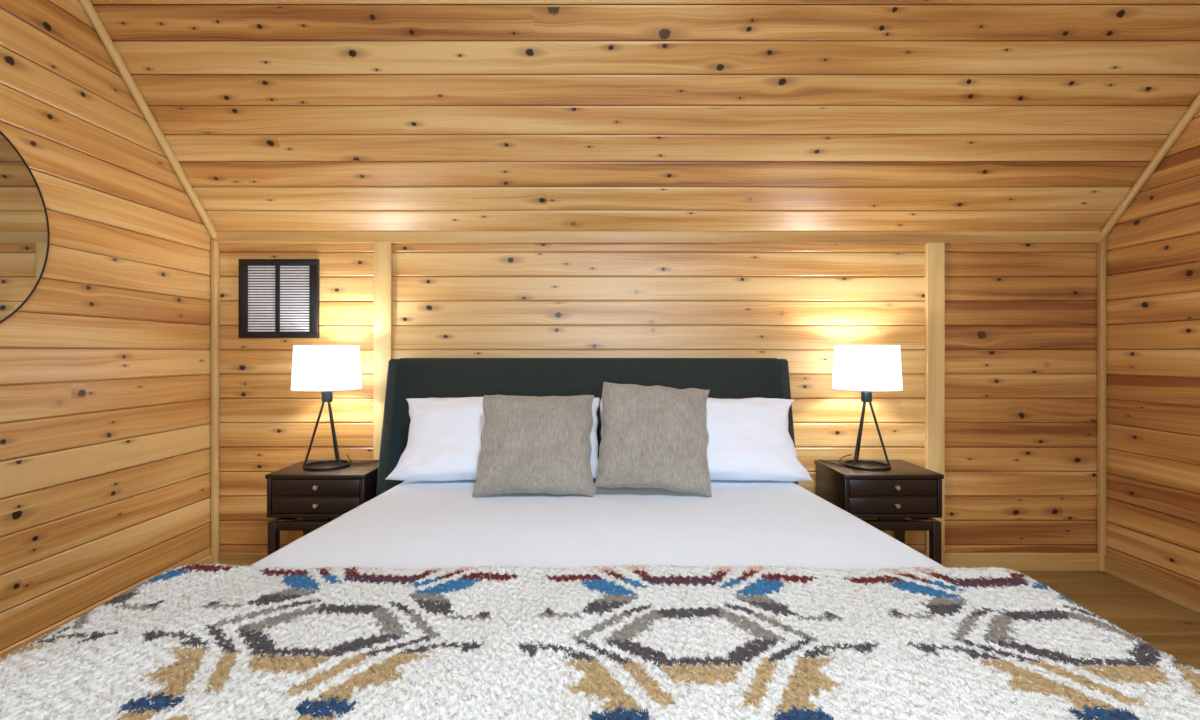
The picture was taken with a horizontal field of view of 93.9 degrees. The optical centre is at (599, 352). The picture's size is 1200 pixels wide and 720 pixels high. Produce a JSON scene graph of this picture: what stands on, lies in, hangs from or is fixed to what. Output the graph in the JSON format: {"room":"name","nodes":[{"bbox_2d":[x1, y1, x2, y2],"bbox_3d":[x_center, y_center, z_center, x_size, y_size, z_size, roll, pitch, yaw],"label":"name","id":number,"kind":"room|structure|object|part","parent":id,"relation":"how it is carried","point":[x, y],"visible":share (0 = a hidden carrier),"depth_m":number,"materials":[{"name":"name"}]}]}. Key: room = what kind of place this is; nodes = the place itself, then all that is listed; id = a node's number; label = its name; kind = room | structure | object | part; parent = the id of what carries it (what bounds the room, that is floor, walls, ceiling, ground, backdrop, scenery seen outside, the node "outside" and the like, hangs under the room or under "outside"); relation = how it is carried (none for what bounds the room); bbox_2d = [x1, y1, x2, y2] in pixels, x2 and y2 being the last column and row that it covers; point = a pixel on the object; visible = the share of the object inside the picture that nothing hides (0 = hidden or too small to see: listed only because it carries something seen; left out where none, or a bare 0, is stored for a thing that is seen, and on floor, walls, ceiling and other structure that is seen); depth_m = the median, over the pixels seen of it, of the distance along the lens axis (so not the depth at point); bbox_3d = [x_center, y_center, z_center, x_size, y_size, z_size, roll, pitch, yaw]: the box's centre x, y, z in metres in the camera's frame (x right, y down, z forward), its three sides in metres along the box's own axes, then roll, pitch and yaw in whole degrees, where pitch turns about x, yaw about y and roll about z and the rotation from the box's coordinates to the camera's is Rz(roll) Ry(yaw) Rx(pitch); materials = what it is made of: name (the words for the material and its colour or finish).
{"room":"bedroom","nodes":[
{"label":"bedroom","id":0,"kind":"room"},
{"bbox_2d":[0,0,210,657],"bbox_3d":[-2.178,-0.360,0.660,0.013,3.160,5.020,0,0,0],"label":"wall","id":1,"kind":"structure","parent":0,"point":[105,368],"depth_m":2.39,"materials":[{"name":"brown wood"}]},
{"bbox_2d":[0,131,49,322],"bbox_3d":[-2.164,-0.454,1.772,0.013,0.848,0.848,0,0,0],"label":"wall mirror","id":2,"kind":"object","parent":1,"relation":"attached to","point":[24,223],"visible":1,"depth_m":2.08,"materials":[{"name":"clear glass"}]},
{"bbox_2d":[79,0,216,237],"bbox_3d":[-2.151,-1.231,2.570,0.031,1.184,1.146,0,0,0],"label":"trim","id":3,"kind":"structure","parent":1,"relation":"attached to","point":[87,5],"depth_m":2.64,"materials":[{"name":"brown wood"}]},
{"bbox_2d":[194,555,212,564],"bbox_3d":[-2.162,1.171,0.640,0.018,0.098,4.980,0,0,0],"label":"baseboard","id":4,"kind":"structure","parent":1,"relation":"attached to","point":[207,560],"depth_m":3.07,"materials":[{"name":"brown wood"}]},
{"bbox_2d":[90,0,1199,230],"bbox_3d":[0.327,-1.254,2.594,5.055,1.242,1.200,0,0,0],"label":"ceiling","id":5,"kind":"structure","parent":0,"point":[278,115],"depth_m":2.65,"materials":[{"name":"brown wood"}]},
{"bbox_2d":[219,244,1096,552],"bbox_3d":[0.327,0.255,3.156,4.995,1.930,0.013,0,0,0],"label":"wall","id":6,"kind":"structure","parent":0,"point":[1021,319],"depth_m":3.15,"materials":[{"name":"brown wood"}]},
{"bbox_2d":[211,240,218,564],"bbox_3d":[-2.152,0.295,3.131,0.034,1.850,0.034,0,0,0],"label":"trim","id":7,"kind":"structure","parent":6,"relation":"attached to","point":[214,244],"depth_m":3.12,"materials":[{"name":"brown wood"}]},
{"bbox_2d":[239,259,319,337],"bbox_3d":[-1.797,-0.304,3.137,0.442,0.441,0.026,0,0,0],"label":"window","id":8,"kind":"structure","parent":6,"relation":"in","point":[279,298],"depth_m":3.13,"materials":[{"name":"wood"}]},
{"bbox_3d":[-1.893,-0.304,3.136,0.157,0.368,0.004,0,0,0],"label":"louver panel","id":9,"kind":"part","parent":8,"relation":"part of","materials":[{"name":"wood"}]},
{"bbox_3d":[-1.708,-0.304,3.136,0.169,0.368,0.004,0,0,0],"label":"louver panel","id":10,"kind":"part","parent":8,"relation":"part of","materials":[{"name":"wood"}]},
{"bbox_2d":[374,243,392,459],"bbox_3d":[-1.216,0.300,3.139,0.100,1.840,0.024,0,0,0],"label":"trim","id":11,"kind":"structure","parent":6,"relation":"attached to","point":[383,252],"depth_m":3.13,"materials":[{"name":"brown wood"}]},
{"bbox_2d":[211,231,1105,243],"bbox_3d":[0.327,-0.648,3.138,4.995,0.068,0.026,0,0,0],"label":"trim","id":12,"kind":"structure","parent":6,"relation":"attached to","point":[223,237],"depth_m":3.12,"materials":[{"name":"brown wood"}]},
{"bbox_2d":[218,553,1098,570],"bbox_3d":[0.327,1.171,3.141,4.955,0.098,0.018,0,0,0],"label":"baseboard","id":13,"kind":"structure","parent":6,"relation":"attached to","point":[1019,561],"depth_m":3.13,"materials":[{"name":"brown wood"}]},
{"bbox_2d":[925,243,944,566],"bbox_3d":[1.877,0.300,3.139,0.101,1.840,0.024,0,0,0],"label":"trim","id":14,"kind":"structure","parent":6,"relation":"attached to","point":[934,252],"depth_m":3.13,"materials":[{"name":"brown wood"}]},
{"bbox_2d":[1097,240,1105,571],"bbox_3d":[2.805,0.295,3.131,0.034,1.850,0.034,0,0,0],"label":"trim","id":15,"kind":"structure","parent":6,"relation":"attached to","point":[1101,246],"depth_m":3.12,"materials":[{"name":"brown wood"}]},
{"bbox_2d":[1018,571,1199,669],"bbox_3d":[0.327,1.226,0.652,5.055,0.013,5.252,0,0,0],"label":"floor","id":16,"kind":"structure","parent":0,"point":[1171,627],"depth_m":2.66,"materials":[{"name":"brown wood"}]},
{"bbox_2d":[265,460,378,555],"bbox_3d":[-1.388,0.906,2.905,0.486,0.628,0.403,0,0,0],"label":"nightstand","id":17,"kind":"object","parent":16,"relation":"on","point":[294,492],"visible":0.61,"depth_m":2.73,"materials":[{"name":"brown wood"}]},
{"bbox_3d":[-1.603,1.022,2.752,0.040,0.395,0.040,0,0,0],"label":"leg","id":18,"kind":"part","parent":17,"relation":"part of","materials":[{"name":"brown wood"}]},
{"bbox_3d":[-1.388,0.847,2.915,0.470,0.043,0.362,0,0,0],"label":"frame","id":19,"kind":"part","parent":17,"relation":"part of","materials":[{"name":"brown wood"}]},
{"bbox_3d":[-1.603,1.022,3.078,0.040,0.395,0.040,0,0,0],"label":"leg","id":20,"kind":"part","parent":17,"relation":"part of","materials":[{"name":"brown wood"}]},
{"bbox_3d":[-1.388,0.745,2.901,0.426,0.074,0.338,0,0,0],"label":"drawer","id":21,"kind":"part","parent":17,"relation":"part of","materials":[{"name":"brown wood"}]},
{"bbox_3d":[-1.388,0.657,2.901,0.426,0.079,0.338,0,0,0],"label":"drawer","id":22,"kind":"part","parent":17,"relation":"part of","materials":[{"name":"brown wood"}]},
{"bbox_2d":[291,345,378,470],"bbox_3d":[-1.394,0.275,2.925,0.398,0.631,0.336,0,0,0],"label":"table lamp","id":23,"kind":"object","parent":17,"relation":"on","point":[326,369],"visible":1,"depth_m":2.81,"materials":[{"name":"white fabric"}]},
{"bbox_3d":[-1.478,0.414,2.895,0.105,0.339,0.013,0,0,-29],"label":"rod","id":24,"kind":"part","parent":23,"relation":"part of","materials":[{"name":"black metal"}]},
{"bbox_3d":[-1.425,0.074,2.925,0.332,0.226,0.332,0,0,0],"label":"lamp shade","id":25,"kind":"part","parent":23,"relation":"part of","materials":[{"name":"white fabric"}]},
{"bbox_2d":[321,391,332,401],"bbox_3d":[-1.425,0.209,2.925,0.054,0.095,0.054,0,0,0],"label":"socket","id":26,"kind":"object","parent":23,"relation":"attached to","point":[326,396],"depth_m":2.90,"materials":[{"name":"black metal"}]},
{"bbox_3d":[-1.425,0.414,2.986,0.012,0.339,0.106,0,0,0],"label":"rod","id":27,"kind":"part","parent":23,"relation":"part of","materials":[{"name":"black metal"}]},
{"bbox_3d":[-1.372,0.414,2.895,0.105,0.339,0.013,0,0,29],"label":"rod","id":28,"kind":"part","parent":23,"relation":"part of","materials":[{"name":"black metal"}]},
{"bbox_3d":[-1.267,0.565,3.009,0.176,0.051,0.051,0,0,-24],"label":"cord","id":29,"kind":"part","parent":23,"relation":"part of","materials":[{"name":"black plastic"}]},
{"bbox_2d":[376,358,797,496],"bbox_3d":[-0.062,0.624,1.990,2.116,1.193,2.260,0,0,0],"label":"headboard","id":30,"kind":"object","parent":16,"relation":"on","point":[407,378],"visible":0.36,"depth_m":3.00,"materials":[{"name":"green fabric"}]},
{"bbox_3d":[0.000,0.776,1.905,1.965,0.319,2.110,0,0,0],"label":"mattress","id":31,"kind":"object","parent":30,"relation":"on","visible":0},
{"bbox_2d":[249,479,945,569],"bbox_3d":[-0.011,0.785,1.906,2.140,0.374,2.120,0,0,0],"label":"sheet","id":32,"kind":"object","parent":31,"relation":"on","point":[415,525],"visible":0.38,"depth_m":1.88,"materials":[{"name":"white fabric"}]},
{"bbox_2d":[385,397,599,480],"bbox_3d":[-0.493,0.404,2.693,0.984,0.383,0.327,0,0,-1],"label":"pillow","id":33,"kind":"object","parent":32,"relation":"on","point":[444,442],"visible":0.55,"depth_m":2.60,"materials":[{"name":"white fabric"}]},
{"bbox_2d":[472,395,593,496],"bbox_3d":[-0.279,0.393,2.445,0.505,0.408,0.294,0,0,0],"label":"cushion","id":34,"kind":"object","parent":32,"relation":"on","point":[530,444],"visible":1,"depth_m":2.37,"materials":[{"name":"grey fabric"}]},
{"bbox_2d":[0,562,1199,719],"bbox_3d":[-0.016,0.781,1.128,2.540,0.471,0.737,0,0,0],"label":"fleece blanket","id":35,"kind":"object","parent":32,"relation":"on","point":[216,641],"visible":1,"depth_m":1.06,"materials":[{"name":"fabric"}]},
{"bbox_2d":[594,382,711,496],"bbox_3d":[0.240,0.365,2.465,0.514,0.463,0.305,0,0,3],"label":"cushion","id":36,"kind":"object","parent":32,"relation":"on","point":[657,436],"visible":1,"depth_m":2.39,"materials":[{"name":"grey fabric"}]},
{"bbox_2d":[600,397,812,481],"bbox_3d":[0.490,0.406,2.693,0.984,0.378,0.324,0,0,0],"label":"pillow","id":37,"kind":"object","parent":32,"relation":"on","point":[750,439],"visible":0.41,"depth_m":2.60,"materials":[{"name":"white fabric"}]},
{"bbox_2d":[815,460,943,563],"bbox_3d":[1.432,0.906,2.905,0.486,0.628,0.403,0,0,0],"label":"nightstand","id":38,"kind":"object","parent":16,"relation":"on","point":[902,491],"visible":0.71,"depth_m":2.73,"materials":[{"name":"brown wood"}]},
{"bbox_2d":[819,345,902,470],"bbox_3d":[1.385,0.275,2.925,0.351,0.631,0.336,0,0,0],"label":"table lamp","id":39,"kind":"object","parent":38,"relation":"on","point":[866,369],"visible":1,"depth_m":2.81,"materials":[{"name":"white fabric"}]},
{"bbox_3d":[1.252,0.565,3.017,0.103,0.052,0.166,0,0,-40],"label":"cord","id":40,"kind":"part","parent":39,"relation":"part of","materials":[{"name":"black plastic"}]},
{"bbox_3d":[1.340,0.414,2.895,0.092,0.339,0.059,0,0,0],"label":"rod","id":41,"kind":"part","parent":39,"relation":"part of","materials":[{"name":"black metal"}]},
{"bbox_3d":[1.392,0.414,2.986,0.012,0.339,0.106,0,0,0],"label":"rod","id":42,"kind":"part","parent":39,"relation":"part of","materials":[{"name":"black metal"}]},
{"bbox_2d":[861,391,871,401],"bbox_3d":[1.392,0.209,2.925,0.054,0.095,0.054,0,0,0],"label":"socket","id":43,"kind":"object","parent":39,"relation":"attached to","point":[866,396],"depth_m":2.90,"materials":[{"name":"black metal"}]},
{"bbox_3d":[1.392,0.074,2.925,0.332,0.226,0.332,0,0,0],"label":"lamp shade","id":44,"kind":"part","parent":39,"relation":"part of","materials":[{"name":"white fabric"}]},
{"bbox_3d":[1.445,0.414,2.895,0.105,0.339,0.013,0,0,29],"label":"rod","id":45,"kind":"part","parent":39,"relation":"part of","materials":[{"name":"black metal"}]},
{"bbox_3d":[1.432,0.745,2.901,0.426,0.074,0.338,0,0,0],"label":"drawer","id":46,"kind":"part","parent":38,"relation":"part of","materials":[{"name":"brown wood"}]},
{"bbox_3d":[1.432,0.657,2.901,0.426,0.079,0.338,0,0,0],"label":"drawer","id":47,"kind":"part","parent":38,"relation":"part of","materials":[{"name":"brown wood"}]},
{"bbox_3d":[1.647,1.022,3.078,0.040,0.395,0.040,0,0,0],"label":"leg","id":48,"kind":"part","parent":38,"relation":"part of","materials":[{"name":"brown wood"}]},
{"bbox_3d":[1.432,0.847,2.915,0.470,0.043,0.362,0,0,0],"label":"frame","id":49,"kind":"part","parent":38,"relation":"part of","materials":[{"name":"brown wood"}]},
{"bbox_3d":[1.647,1.022,2.752,0.040,0.395,0.040,0,0,0],"label":"leg","id":50,"kind":"part","parent":38,"relation":"part of","materials":[{"name":"brown wood"}]},
{"bbox_2d":[1106,108,1199,591],"bbox_3d":[2.830,-0.360,0.660,0.013,3.160,5.020,0,0,0],"label":"wall","id":51,"kind":"structure","parent":0,"point":[1153,249],"depth_m":2.83,"materials":[{"name":"brown wood"}]},
{"bbox_2d":[1100,93,1199,237],"bbox_3d":[2.804,-1.231,2.570,0.031,1.184,1.146,0,0,0],"label":"trim","id":52,"kind":"structure","parent":51,"relation":"attached to","point":[1194,107],"depth_m":2.83,"materials":[{"name":"brown wood"}]},
{"bbox_2d":[1104,555,1199,612],"bbox_3d":[2.815,1.171,0.640,0.018,0.098,4.980,0,0,0],"label":"baseboard","id":53,"kind":"structure","parent":51,"relation":"attached to","point":[1185,596],"depth_m":2.83,"materials":[{"name":"brown wood"}]}
]}

